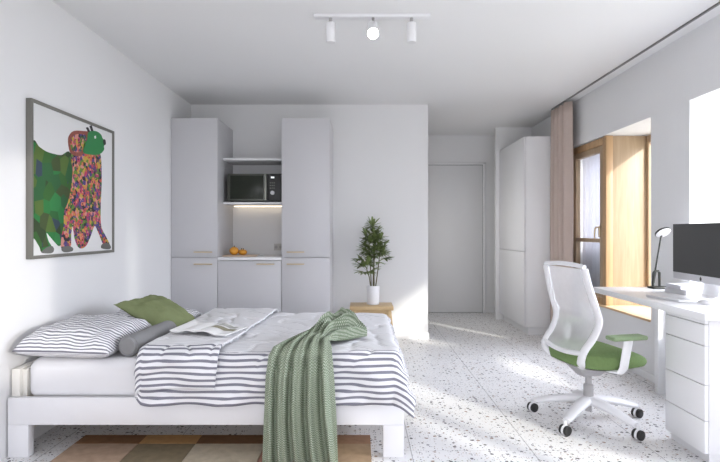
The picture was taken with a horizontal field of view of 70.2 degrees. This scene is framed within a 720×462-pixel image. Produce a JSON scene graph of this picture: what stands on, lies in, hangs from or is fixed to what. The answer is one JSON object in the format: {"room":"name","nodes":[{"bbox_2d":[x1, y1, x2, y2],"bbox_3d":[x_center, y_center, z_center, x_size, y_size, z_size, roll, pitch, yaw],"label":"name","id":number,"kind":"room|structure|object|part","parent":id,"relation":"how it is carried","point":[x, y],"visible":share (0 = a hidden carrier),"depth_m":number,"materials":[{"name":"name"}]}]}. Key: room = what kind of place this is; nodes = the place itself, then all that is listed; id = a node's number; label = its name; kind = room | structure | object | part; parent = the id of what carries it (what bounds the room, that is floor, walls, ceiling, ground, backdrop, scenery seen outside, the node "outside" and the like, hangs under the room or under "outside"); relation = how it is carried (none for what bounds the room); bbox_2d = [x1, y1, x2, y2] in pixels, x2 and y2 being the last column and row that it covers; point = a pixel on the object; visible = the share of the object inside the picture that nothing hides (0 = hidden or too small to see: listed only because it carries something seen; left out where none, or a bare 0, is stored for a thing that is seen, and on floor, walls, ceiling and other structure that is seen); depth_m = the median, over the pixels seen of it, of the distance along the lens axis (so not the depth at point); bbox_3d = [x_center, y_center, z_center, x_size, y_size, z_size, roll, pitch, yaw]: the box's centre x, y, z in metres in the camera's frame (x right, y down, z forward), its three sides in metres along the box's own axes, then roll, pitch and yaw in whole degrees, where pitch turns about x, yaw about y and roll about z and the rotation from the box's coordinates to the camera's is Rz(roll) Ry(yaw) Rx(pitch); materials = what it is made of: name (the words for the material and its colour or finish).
{"room":"studio apartment","nodes":[
{"label":"studio apartment","id":0,"kind":"room"},
{"bbox_2d":[0,0,190,460],"bbox_3d":[-1.975,-0.102,1.395,0.200,2.605,8.790,0,0,0],"label":"wall","id":1,"kind":"structure","parent":0,"point":[48,56],"depth_m":3.34,"materials":[{"name":"paint"}]},
{"bbox_2d":[26,98,113,258],"bbox_3d":[-1.857,-0.294,3.355,0.033,0.906,0.970,0,0,0],"label":"picture","id":2,"kind":"object","parent":1,"relation":"attached to","point":[70,157],"visible":1,"depth_m":3.23,"materials":[{"name":"paper"}]},
{"bbox_2d":[191,105,427,332],"bbox_3d":[-0.559,-0.102,6.760,2.631,2.605,2.140,0,0,0],"label":"wall","id":3,"kind":"structure","parent":0,"point":[380,152],"depth_m":5.69,"materials":[{"name":"paint"}]},
{"bbox_2d":[223,158,281,164],"bbox_3d":[-1.095,-0.740,5.479,0.630,0.022,0.418,0,0,0],"label":"shelf","id":4,"kind":"object","parent":3,"relation":"attached to","point":[234,161],"visible":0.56,"depth_m":5.37,"materials":[{"name":"white paint"}]},
{"bbox_2d":[223,202,281,206],"bbox_3d":[-1.095,-0.282,5.479,0.630,0.032,0.418,0,0,0],"label":"shelf","id":5,"kind":"object","parent":3,"relation":"attached to","point":[235,204],"visible":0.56,"depth_m":5.33,"materials":[{"name":"white paint"}]},
{"bbox_2d":[227,174,281,201],"bbox_3d":[-1.089,-0.445,5.448,0.566,0.294,0.384,0,0,0],"label":"microwave","id":6,"kind":"object","parent":5,"relation":"on","point":[240,187],"visible":0.92,"depth_m":5.27,"materials":[{"name":"black plastic"}]},
{"bbox_3d":[-1.167,-0.451,5.274,0.340,0.242,0.005,0,0,0],"label":"door glass","id":7,"kind":"part","parent":6,"relation":"part of","materials":[{"name":"black glass"}]},
{"bbox_3d":[-0.975,-0.450,5.265,0.025,0.268,0.018,0,0,0],"label":"handle","id":8,"kind":"part","parent":6,"relation":"part of","materials":[{"name":"silver metal"}]},
{"bbox_3d":[-0.882,-0.450,5.283,0.144,0.276,0.018,0,0,0],"label":"control panel","id":9,"kind":"part","parent":6,"relation":"part of","materials":[{"name":"black plastic"}]},
{"bbox_2d":[274,244,281,249],"bbox_3d":[-0.905,0.177,5.683,0.100,0.075,0.013,0,0,0],"label":"power socket","id":10,"kind":"object","parent":3,"relation":"attached to","point":[276,246],"visible":0.76,"depth_m":5.68,"materials":[{"name":"grey plastic"}]},
{"bbox_2d":[395,332,428,338],"bbox_3d":[0.534,1.165,6.604,0.468,0.070,1.852,0,0,0],"label":"baseboard","id":11,"kind":"structure","parent":3,"relation":"attached to","point":[398,335],"depth_m":5.68,"materials":[{"name":"white paint"}]},
{"bbox_2d":[0,313,705,461],"bbox_3d":[0.357,1.275,2.415,4.865,0.150,10.830,0,0,0],"label":"floor","id":12,"kind":"structure","parent":0,"point":[474,379],"depth_m":3.33,"materials":[{"name":"stone"}]},
{"bbox_2d":[171,118,232,318],"bbox_3d":[-1.643,0.041,5.362,0.461,2.318,0.652,0,0,0],"label":"tall cabinet","id":13,"kind":"object","parent":12,"relation":"on","point":[201,224],"visible":0.8,"depth_m":5.07,"materials":[{"name":"grey paint"}]},
{"bbox_3d":[-1.643,0.693,5.080,0.457,0.850,0.020,0,0,0],"label":"door","id":14,"kind":"part","parent":13,"relation":"part of","materials":[{"name":"white laminate"}]},
{"bbox_3d":[-1.643,-0.429,5.080,0.457,1.378,0.020,0,0,0],"label":"door","id":15,"kind":"part","parent":13,"relation":"part of","materials":[{"name":"white laminate"}]},
{"bbox_3d":[-1.546,0.208,5.053,0.181,0.013,0.034,0,0,0],"label":"handle","id":16,"kind":"part","parent":13,"relation":"part of","materials":[{"name":"gold metal"}]},
{"bbox_2d":[8,359,403,456],"bbox_3d":[-0.817,0.969,3.380,2.099,0.462,1.340,0,0,0],"label":"bed","id":17,"kind":"object","parent":12,"relation":"on","point":[26,411],"visible":0.2,"depth_m":2.71,"materials":[{"name":"white paint"}]},
{"bbox_3d":[-1.811,1.114,2.735,0.110,0.172,0.050,0,0,0],"label":"leg","id":18,"kind":"part","parent":17,"relation":"part of","materials":[{"name":"white paint"}]},
{"bbox_3d":[-1.831,0.919,3.380,0.070,0.362,1.280,0,0,0],"label":"headboard","id":19,"kind":"part","parent":17,"relation":"part of","materials":[{"name":"paint"}]},
{"bbox_2d":[30,351,137,395],"bbox_3d":[-0.796,0.797,3.380,1.989,0.222,1.285,0,0,0],"label":"mattress","id":20,"kind":"object","parent":17,"relation":"on","point":[112,375],"visible":0.12,"depth_m":2.75,"materials":[{"name":"white fabric"}]},
{"bbox_2d":[12,314,151,357],"bbox_3d":[-1.578,0.598,3.000,0.500,0.191,0.620,0,0,0],"label":"pillow","id":21,"kind":"object","parent":20,"relation":"on","point":[80,335],"visible":0.91,"depth_m":2.75,"materials":[{"name":"fabric"}]},
{"bbox_2d":[118,321,176,356],"bbox_3d":[-1.248,0.629,3.047,0.116,0.116,0.520,0,0,5],"label":"bolster","id":22,"kind":"object","parent":20,"relation":"on","point":[129,345],"visible":0.91,"depth_m":2.87,"materials":[{"name":"grey fabric"}]},
{"bbox_2d":[113,295,194,326],"bbox_3d":[-1.352,0.570,3.490,0.403,0.249,0.461,0,0,10],"label":"cushion","id":23,"kind":"object","parent":20,"relation":"on","point":[154,309],"visible":0.66,"depth_m":3.38,"materials":[{"name":"green fabric"}]},
{"bbox_2d":[113,308,201,317],"bbox_3d":[-1.530,0.622,3.740,0.600,0.116,0.540,0,0,0],"label":"pillow","id":24,"kind":"object","parent":20,"relation":"on","point":[195,313],"visible":0.1,"depth_m":3.83,"materials":[{"name":"fabric"}]},
{"bbox_2d":[134,308,415,417],"bbox_3d":[-0.441,0.779,3.368,1.463,0.358,1.537,0,0,0],"label":"duvet","id":25,"kind":"object","parent":20,"relation":"on","point":[184,367],"visible":0.83,"depth_m":2.68,"materials":[{"name":"fabric"}]},
{"bbox_2d":[169,319,247,335],"bbox_3d":[-0.911,0.583,3.095,0.372,0.035,0.270,0,0,14],"label":"magazine","id":26,"kind":"object","parent":25,"relation":"on","point":[216,329],"visible":1,"depth_m":3.08,"materials":[{"name":"paper"}]},
{"bbox_2d":[212,323,237,330],"bbox_3d":[-0.809,0.584,3.111,0.148,0.019,0.124,0,0,14],"label":"photo","id":27,"kind":"object","parent":26,"relation":"on","point":[221,326],"depth_m":3.11},
{"bbox_2d":[262,307,366,461],"bbox_3d":[-0.207,0.821,2.866,0.358,0.732,0.716,0,0,20],"label":"throw blanket","id":28,"kind":"object","parent":25,"relation":"on","point":[300,420],"visible":1,"depth_m":2.60,"materials":[{"name":"green fabric"}]},
{"bbox_3d":[-0.817,0.956,2.725,2.099,0.144,0.030,0,0,0],"label":"rail","id":29,"kind":"part","parent":17,"relation":"part of","materials":[{"name":"white paint"}]},
{"bbox_3d":[0.178,1.114,2.735,0.110,0.172,0.050,0,0,0],"label":"leg","id":30,"kind":"part","parent":17,"relation":"part of","materials":[{"name":"white paint"}]},
{"bbox_2d":[50,435,371,461],"bbox_3d":[-0.770,1.194,2.518,1.659,0.012,0.934,0,0,0],"label":"rug","id":31,"kind":"object","parent":12,"relation":"on","point":[90,448],"visible":0.62,"depth_m":2.78,"materials":[{"name":"fabric"}]},
{"bbox_2d":[218,260,281,311],"bbox_3d":[-1.095,0.748,5.362,0.632,0.905,0.652,0,0,0],"label":"base cabinet","id":32,"kind":"object","parent":12,"relation":"on","point":[241,283],"visible":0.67,"depth_m":5.07,"materials":[{"name":"grey paint"}]},
{"bbox_2d":[218,255,281,259],"bbox_3d":[-1.095,0.276,5.378,0.632,0.028,0.620,0,0,0],"label":"countertop","id":33,"kind":"structure","parent":32,"relation":"on","point":[265,257],"depth_m":5.07,"materials":[{"name":"white paint"}]},
{"bbox_2d":[222,254,263,256],"bbox_3d":[-1.200,0.255,5.310,0.400,0.014,0.220,0,0,0],"label":"cutting board","id":34,"kind":"object","parent":33,"relation":"on","point":[228,255],"visible":0.98,"depth_m":5.20,"materials":[{"name":"brown wood"}]},
{"bbox_2d":[229,246,238,254],"bbox_3d":[-1.300,0.199,5.290,0.096,0.097,0.096,0,0,0],"label":"orange","id":35,"kind":"object","parent":34,"relation":"on","point":[234,250],"visible":1,"depth_m":5.26,"materials":[{"name":"orange food"}]},
{"bbox_2d":[239,248,246,254],"bbox_3d":[-1.205,0.212,5.280,0.080,0.071,0.080,0,0,0],"label":"orange","id":36,"kind":"object","parent":34,"relation":"on","point":[242,252],"visible":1,"depth_m":5.25,"materials":[{"name":"orange food"}]},
{"bbox_2d":[282,118,332,313],"bbox_3d":[-0.539,0.041,5.362,0.478,2.318,0.652,0,0,0],"label":"tall cabinet","id":37,"kind":"object","parent":12,"relation":"on","point":[307,143],"visible":0.85,"depth_m":5.07,"materials":[{"name":"grey paint"}]},
{"bbox_3d":[-0.636,0.208,5.053,0.172,0.013,0.034,0,0,0],"label":"handle","id":38,"kind":"part","parent":37,"relation":"part of","materials":[{"name":"gold metal"}]},
{"bbox_3d":[-0.539,0.693,5.080,0.474,0.850,0.020,0,0,0],"label":"door","id":39,"kind":"part","parent":37,"relation":"part of","materials":[{"name":"white laminate"}]},
{"bbox_3d":[-0.539,-0.429,5.080,0.474,1.378,0.020,0,0,0],"label":"door","id":40,"kind":"part","parent":37,"relation":"part of","materials":[{"name":"white laminate"}]},
{"bbox_2d":[350,302,393,325],"bbox_3d":[0.125,0.988,5.400,0.474,0.425,0.320,0,0,0],"label":"stool","id":41,"kind":"object","parent":12,"relation":"on","point":[386,308],"visible":0.51,"depth_m":5.26,"materials":[{"name":"brown wood"}]},
{"bbox_2d":[350,216,393,304],"bbox_3d":[0.134,0.308,5.399,0.485,0.933,0.385,0,0,0],"label":"potted palm","id":42,"kind":"object","parent":41,"relation":"on","point":[374,235],"visible":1,"depth_m":5.36,"materials":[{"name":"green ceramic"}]},
{"bbox_2d":[367,285,378,304],"bbox_3d":[0.138,0.674,5.400,0.134,0.200,0.134,0,0,0],"label":"pot","id":43,"kind":"object","parent":42,"relation":"attached to","point":[372,290],"depth_m":5.34,"materials":[{"name":"white ceramic"}]},
{"bbox_3d":[0.320,1.008,5.272,0.083,0.384,0.049,0,0,0],"label":"leg","id":44,"kind":"part","parent":41,"relation":"part of","materials":[{"name":"brown wood"}]},
{"bbox_2d":[500,136,550,334],"bbox_3d":[2.104,0.055,6.423,0.424,2.290,1.043,0,0,0],"label":"wardrobe","id":45,"kind":"object","parent":12,"relation":"on","point":[525,163],"visible":0.91,"depth_m":5.90,"materials":[{"name":"white paint"}]},
{"bbox_3d":[1.902,0.676,6.422,0.020,0.864,1.036,0,0,0],"label":"door","id":46,"kind":"part","parent":45,"relation":"part of","materials":[{"name":"white paint"}]},
{"bbox_3d":[1.902,-0.425,6.422,0.020,1.326,1.036,0,0,0],"label":"door","id":47,"kind":"part","parent":45,"relation":"part of","materials":[{"name":"white paint"}]},
{"bbox_2d":[527,261,647,440],"bbox_3d":[1.476,0.695,3.247,0.695,1.012,0.707,0,0,-13],"label":"office chair","id":48,"kind":"object","parent":12,"relation":"on","point":[574,330],"visible":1,"depth_m":3.14,"materials":[{"name":"white plastic"}]},
{"bbox_3d":[1.296,1.089,3.330,0.309,0.095,0.092,0,0,28],"label":"leg","id":49,"kind":"part","parent":48,"relation":"part of","materials":[{"name":"white plastic"}]},
{"bbox_3d":[1.313,0.520,3.218,0.145,0.662,0.481,0,0,-13],"label":"backrest","id":50,"kind":"part","parent":48,"relation":"part of","materials":[{"name":"white plastic"}]},
{"bbox_3d":[1.326,1.089,3.128,0.309,0.095,0.092,0,0,-44],"label":"leg","id":51,"kind":"part","parent":48,"relation":"part of","materials":[{"name":"white plastic"}]},
{"bbox_3d":[1.479,1.089,3.421,0.092,0.095,0.309,0,0,10],"label":"leg","id":52,"kind":"part","parent":48,"relation":"part of","materials":[{"name":"white plastic"}]},
{"bbox_3d":[1.504,0.774,3.262,0.507,0.096,0.507,0,0,-13],"label":"seat","id":53,"kind":"part","parent":48,"relation":"part of","materials":[{"name":"green fabric"}]},
{"bbox_3d":[1.527,1.089,3.095,0.092,0.095,0.309,0,0,-26],"label":"leg","id":54,"kind":"part","parent":48,"relation":"part of","materials":[{"name":"white plastic"}]},
{"bbox_3d":[1.618,1.089,3.285,0.311,0.094,0.096,0,0,-13],"label":"leg","id":55,"kind":"part","parent":48,"relation":"part of","materials":[{"name":"white plastic"}]},
{"bbox_3d":[1.512,0.739,3.045,0.082,0.219,0.195,0,0,-32],"label":"armrest","id":56,"kind":"part","parent":48,"relation":"part of","materials":[{"name":"white plastic"}]},
{"bbox_2d":[593,287,719,393],"bbox_3d":[2.038,0.810,3.230,0.577,0.779,1.260,0,0,0],"label":"desk","id":57,"kind":"object","parent":12,"relation":"on","point":[637,295],"visible":0.58,"depth_m":3.50,"materials":[{"name":"white paint"}]},
{"bbox_2d":[647,227,670,288],"bbox_3d":[2.199,0.196,3.731,0.151,0.449,0.117,0,0,0],"label":"desk lamp","id":58,"kind":"object","parent":57,"relation":"on","point":[664,231],"visible":0.96,"depth_m":3.72,"materials":[{"name":"metal"}]},
{"bbox_3d":[2.157,0.211,3.724,0.067,0.332,0.020,0,0,0],"label":"arm","id":59,"kind":"part","parent":58,"relation":"part of","materials":[{"name":"metal"}]},
{"bbox_2d":[656,228,670,236],"bbox_3d":[2.201,0.014,3.716,0.103,0.066,0.082,0,0,0],"label":"diffuser","id":60,"kind":"object","parent":58,"relation":"attached to","point":[662,232],"depth_m":3.70,"materials":[{"name":"white plastic"}]},
{"bbox_3d":[2.240,0.830,3.785,0.100,0.740,0.050,0,0,0],"label":"leg","id":61,"kind":"part","parent":57,"relation":"part of","materials":[{"name":"white paint"}]},
{"bbox_2d":[646,294,706,301],"bbox_3d":[1.945,0.412,3.160,0.190,0.014,0.270,0,0,-10],"label":"laptop","id":62,"kind":"object","parent":57,"relation":"on","point":[671,297],"visible":0.87,"depth_m":3.12,"materials":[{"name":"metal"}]},
{"bbox_2d":[665,287,701,294],"bbox_3d":[2.200,0.404,3.440,0.170,0.034,0.210,0,0,-4],"label":"book","id":63,"kind":"object","parent":57,"relation":"on","point":[667,289],"visible":0.59,"depth_m":3.36,"materials":[{"name":"paper"}]},
{"bbox_2d":[666,283,701,289],"bbox_3d":[2.185,0.373,3.455,0.140,0.026,0.190,0,0,5],"label":"book","id":64,"kind":"object","parent":63,"relation":"on","point":[682,286],"visible":0.91,"depth_m":3.39,"materials":[{"name":"paper"}]},
{"bbox_2d":[673,223,719,300],"bbox_3d":[2.143,0.186,3.189,0.145,0.470,0.660,0,0,5],"label":"computer","id":65,"kind":"object","parent":57,"relation":"on","point":[696,246],"visible":0.93,"depth_m":3.21,"materials":[{"name":"silver metal"}]},
{"bbox_2d":[697,299,713,305],"bbox_3d":[1.985,0.407,2.940,0.064,0.026,0.112,0,0,0],"label":"mouse","id":66,"kind":"object","parent":57,"relation":"on","point":[703,301],"visible":1,"depth_m":2.91,"materials":[{"name":"white plastic"}]},
{"bbox_2d":[665,311,719,461],"bbox_3d":[2.041,0.830,2.802,0.538,0.740,0.340,0,0,0],"label":"drawer pedestal","id":67,"kind":"object","parent":12,"relation":"on","point":[692,346],"visible":0.88,"depth_m":2.72,"materials":[{"name":"white paint"}]},
{"bbox_3d":[1.782,0.537,2.802,0.020,0.107,0.338,0,0,0],"label":"drawer","id":68,"kind":"part","parent":67,"relation":"part of","materials":[{"name":"white paint"}]},
{"bbox_3d":[1.782,0.695,2.802,0.020,0.199,0.338,0,0,0],"label":"drawer","id":69,"kind":"part","parent":67,"relation":"part of","materials":[{"name":"white paint"}]},
{"bbox_3d":[1.782,0.888,2.802,0.020,0.180,0.338,0,0,0],"label":"drawer","id":70,"kind":"part","parent":67,"relation":"part of","materials":[{"name":"white paint"}]},
{"bbox_3d":[1.782,1.065,2.802,0.020,0.166,0.338,0,0,0],"label":"drawer","id":71,"kind":"part","parent":67,"relation":"part of","materials":[{"name":"white paint"}]},
{"bbox_2d":[52,0,719,134],"bbox_3d":[0.357,-1.480,2.415,4.865,0.150,10.830,0,0,0],"label":"ceiling","id":72,"kind":"structure","parent":0,"point":[478,67],"depth_m":3.94,"materials":[{"name":"paint"}]},
{"bbox_2d":[313,13,430,43],"bbox_3d":[0.079,-1.312,3.282,0.757,0.185,0.148,0,0,0],"label":"track light","id":73,"kind":"object","parent":72,"relation":"attached to","point":[372,27],"visible":1,"depth_m":3.30,"materials":[{"name":"white plastic"}]},
{"bbox_3d":[0.079,-1.394,3.325,0.757,0.022,0.050,0,0,0],"label":"rail","id":74,"kind":"part","parent":73,"relation":"part of","materials":[{"name":"white plastic"}]},
{"bbox_2d":[551,1,719,109],"bbox_3d":[2.206,-1.398,3.045,0.014,0.014,5.690,0,0,0],"label":"track","id":75,"kind":"object","parent":72,"relation":"attached to","point":[718,3],"visible":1,"depth_m":3.90,"materials":[{"name":"grey metal"}]},
{"bbox_2d":[550,101,572,323],"bbox_3d":[2.218,-0.099,5.656,0.081,2.557,0.490,0,0,0],"label":"curtain","id":76,"kind":"object","parent":75,"relation":"hanging from","point":[561,156],"visible":0.71,"depth_m":5.59,"materials":[{"name":"fabric"}]},
{"bbox_2d":[428,135,494,312],"bbox_3d":[1.773,-0.102,7.680,2.034,2.605,0.300,0,0,0],"label":"wall","id":77,"kind":"structure","parent":0,"point":[441,148],"depth_m":7.53,"materials":[{"name":"paint"}]},
{"bbox_2d":[428,162,485,312],"bbox_3d":[1.331,0.098,7.515,1.022,2.205,0.030,0,0,0],"label":"door","id":78,"kind":"structure","parent":77,"relation":"in","point":[456,190],"depth_m":7.52,"materials":[{"name":"paint"}]},
{"bbox_2d":[495,127,531,318],"bbox_3d":[2.088,-0.102,6.985,0.484,2.605,0.070,0,0,0],"label":"wall","id":79,"kind":"structure","parent":0,"point":[504,136],"depth_m":6.95,"materials":[{"name":"paint"}]},
{"bbox_2d":[532,14,719,374],"bbox_3d":[2.560,-0.102,2.265,0.460,2.605,10.530,0,0,0],"label":"wall","id":80,"kind":"structure","parent":0,"point":[671,96],"depth_m":3.88,"materials":[{"name":"paint"}]},
{"bbox_2d":[573,135,650,321],"bbox_3d":[2.542,-0.090,4.950,0.487,1.639,1.696,0,0,0],"label":"window","id":81,"kind":"structure","parent":80,"relation":"in","point":[624,230],"depth_m":4.89,"materials":[{"name":"brown wood"}]},
{"bbox_3d":[2.386,-0.093,5.343,0.052,1.487,0.755,0,0,0],"label":"sash","id":82,"kind":"part","parent":81,"relation":"part of","materials":[{"name":"brown wood"}]},
{"bbox_3d":[2.386,-0.099,5.367,0.068,1.618,0.855,0,0,0],"label":"frame","id":83,"kind":"part","parent":81,"relation":"part of","materials":[{"name":"brown wood"}]},
{"bbox_2d":[582,154,599,286],"bbox_3d":[2.530,-0.097,5.375,0.059,1.610,0.810,0,0,0],"label":"window pane","id":84,"kind":"object","parent":81,"relation":"hanging from","point":[590,166],"visible":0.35,"depth_m":5.59,"materials":[{"name":"clear glass"}]},
{"bbox_3d":[2.329,0.013,5.034,0.063,0.126,0.025,0,0,3],"label":"handle","id":85,"kind":"part","parent":81,"relation":"part of","materials":[{"name":"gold metal"}]},
{"bbox_3d":[2.550,0.720,4.950,0.470,0.019,1.696,0,0,0],"label":"sill","id":86,"kind":"part","parent":81,"relation":"part of","materials":[{"name":"brown wood"}]},
{"bbox_3d":[2.568,-0.099,4.907,0.433,1.618,0.035,0,0,0],"label":"panel","id":87,"kind":"part","parent":81,"relation":"part of","materials":[{"name":"brown wood"}]},
{"bbox_3d":[2.760,-0.099,4.497,0.050,1.618,0.785,0,0,0],"label":"frame","id":88,"kind":"part","parent":81,"relation":"part of","materials":[{"name":"brown wood"}]},
{"bbox_2d":[628,368,653,382],"bbox_3d":[2.324,1.170,3.940,0.012,0.060,3.880,0,0,0],"label":"baseboard","id":89,"kind":"structure","parent":80,"relation":"attached to","point":[639,371],"depth_m":4.19,"materials":[{"name":"white paint"}]}
]}

